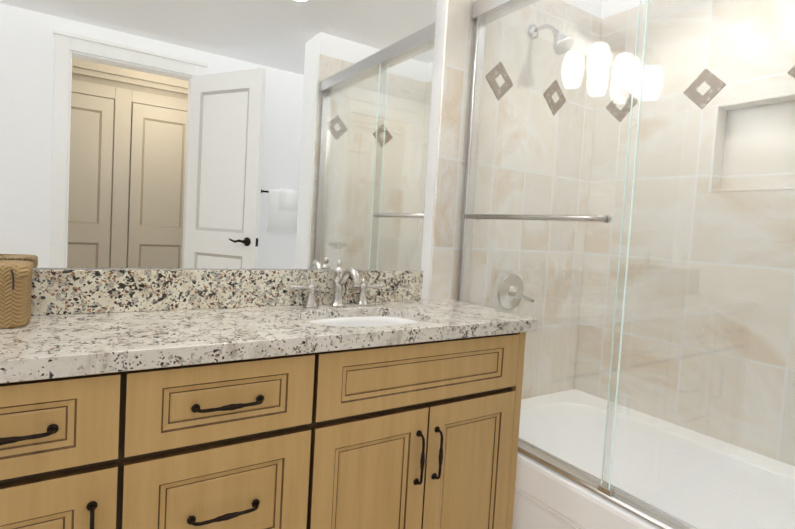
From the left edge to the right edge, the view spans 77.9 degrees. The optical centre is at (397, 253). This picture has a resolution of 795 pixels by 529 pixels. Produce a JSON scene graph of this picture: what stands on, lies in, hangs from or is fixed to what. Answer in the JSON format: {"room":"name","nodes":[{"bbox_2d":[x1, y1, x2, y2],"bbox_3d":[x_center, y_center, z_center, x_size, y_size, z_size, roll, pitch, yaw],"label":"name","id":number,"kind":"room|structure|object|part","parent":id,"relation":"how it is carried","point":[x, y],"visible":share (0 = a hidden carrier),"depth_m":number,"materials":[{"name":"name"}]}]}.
{"room":"bathroom","nodes":[
{"label":"bathroom","id":0,"kind":"room"},
{"bbox_2d":[33,0,601,299],"bbox_3d":[-0.624,-0.135,1.608,4.038,2.545,0.120,1,3,-34],"label":"wall","id":1,"kind":"structure","parent":0,"point":[433,133],"depth_m":2.02,"materials":[{"name":"white paint"}]},
{"bbox_2d":[0,268,423,320],"bbox_3d":[-0.532,0.115,1.602,1.511,0.122,0.020,1,3,-34],"label":"backsplash","id":2,"kind":"structure","parent":1,"relation":"attached to","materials":[{"name":"stone"}]},
{"bbox_2d":[0,0,436,269],"bbox_3d":[-0.456,-0.495,1.612,1.399,1.098,0.006,1,3,-34],"label":"mirror","id":3,"kind":"object","parent":1,"relation":"attached to","point":[214,134],"visible":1,"depth_m":1.54,"materials":[{"name":"clear glass"}]},
{"bbox_2d":[428,0,601,399],"bbox_3d":[0.566,-0.029,2.328,1.014,2.400,0.012,1,3,-34],"label":"tiled wall","id":4,"kind":"structure","parent":1,"relation":"attached to","point":[452,134],"depth_m":2.30,"materials":[{"name":"beige tile"}]},
{"bbox_2d":[497,274,533,309],"bbox_3d":[0.556,0.183,2.296,0.187,0.170,0.061,1,3,-34],"label":"shower valve","id":5,"kind":"object","parent":4,"relation":"attached to","point":[511,283],"depth_m":2.29,"materials":[{"name":"silver metal"}]},
{"bbox_2d":[528,24,573,54],"bbox_3d":[0.684,-0.964,2.187,0.086,0.172,0.218,1,3,-34],"label":"shower head","id":6,"kind":"object","parent":4,"relation":"attached to","point":[558,38],"depth_m":2.14},
{"bbox_2d":[457,0,697,528],"bbox_3d":[0.700,-0.125,1.495,0.114,1.776,1.504,1,3,-34],"label":"shower door frame","id":7,"kind":"object","parent":1,"relation":"attached to","point":[481,10],"visible":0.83,"depth_m":1.93,"materials":[{"name":"silver metal"}]},
{"bbox_3d":[0.465,-0.131,1.795,0.054,0.026,0.654,1,3,-34],"label":"shower door handle","id":8,"kind":"part","parent":7,"relation":"part of","materials":[{"name":"silver metal"}]},
{"bbox_2d":[461,0,646,485],"bbox_3d":[0.501,-0.130,1.796,0.006,1.694,0.739,1,3,-34],"label":"glass","id":9,"kind":"object","parent":7,"relation":"in","point":[543,172],"visible":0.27,"depth_m":1.71,"materials":[{"name":"clear glass"}]},
{"bbox_2d":[602,0,794,528],"bbox_3d":[0.914,-0.079,1.221,0.006,1.694,0.758,1,3,-34],"label":"glass","id":10,"kind":"object","parent":7,"relation":"in","point":[698,255],"visible":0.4,"depth_m":1.33,"materials":[{"name":"clear glass"}]},
{"bbox_2d":[601,0,648,488],"bbox_3d":[0.705,-0.105,1.513,0.006,1.694,0.055,3,3,-2],"label":"shower door glass edge","id":11,"kind":"object","parent":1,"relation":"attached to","point":[628,243],"visible":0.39,"depth_m":1.51,"materials":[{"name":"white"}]},
{"bbox_2d":[574,0,794,465],"bbox_3d":[1.762,0.005,1.556,0.120,2.545,2.620,1,3,-34],"label":"wall","id":12,"kind":"structure","parent":0,"point":[745,258],"depth_m":2.17,"materials":[{"name":"tile"}]},
{"bbox_2d":[485,62,794,121],"bbox_3d":[1.104,-0.705,1.713,0.830,0.176,1.506,1,3,-34],"label":"decorative tile","id":13,"kind":"object","parent":12,"relation":"attached to","point":[709,95],"depth_m":2.18,"materials":[{"name":"beige tile"}]},
{"bbox_2d":[708,92,794,192],"bbox_3d":[1.462,-0.434,1.994,0.091,0.371,0.307,1,3,-34],"label":"wall niche","id":14,"kind":"object","parent":12,"relation":"in","point":[726,160],"depth_m":2.03,"materials":[{"name":"tile"}]},
{"bbox_3d":[0.024,1.268,0.583,4.038,0.080,2.740,1,3,-34],"label":"floor","id":15,"kind":"structure","parent":0,"visible":0},
{"bbox_2d":[0,327,537,528],"bbox_3d":[-0.375,0.699,1.472,1.652,0.923,0.494,1,3,-34],"label":"bathroom vanity","id":16,"kind":"object","parent":15,"relation":"on","point":[340,397],"depth_m":1.25,"materials":[{"name":"wood"}]},
{"bbox_2d":[0,299,537,378],"bbox_3d":[-0.340,0.216,1.459,1.680,0.043,0.485,1,3,-34],"label":"countertop","id":17,"kind":"structure","parent":16,"relation":"on","point":[53,340],"depth_m":1.28,"materials":[{"name":"grey stone"}]},
{"bbox_2d":[0,260,32,328],"bbox_3d":[-1.008,0.043,1.157,0.241,0.251,0.167,1,3,-34],"label":"basket","id":18,"kind":"object","parent":17,"relation":"on","point":[15,290],"visible":1,"depth_m":1.16,"materials":[{"name":"wicker"}]},
{"bbox_3d":[-0.892,0.061,1.140,0.008,0.047,0.009,1,3,-34],"label":"cord","id":19,"kind":"part","parent":18,"relation":"part of","materials":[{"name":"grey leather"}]},
{"bbox_2d":[288,259,387,306],"bbox_3d":[-0.178,0.108,1.708,0.375,0.166,0.177,1,3,-34],"label":"faucet","id":20,"kind":"object","parent":17,"relation":"on","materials":[{"name":"silver metal"}]},
{"bbox_2d":[316,315,415,326],"bbox_3d":[-0.107,0.313,1.593,0.456,0.162,0.318,1,3,-34],"label":"sink","id":21,"kind":"object","parent":17,"relation":"in","point":[337,320],"depth_m":1.74,"materials":[{"name":"white ceramic"}]},
{"bbox_2d":[512,389,794,528],"bbox_3d":[0.978,0.997,1.776,0.896,0.455,1.504,1,3,-34],"label":"bathtub","id":22,"kind":"object","parent":15,"relation":"on","point":[545,498],"visible":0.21,"depth_m":1.99,"materials":[{"name":"white ceramic"}]}
]}

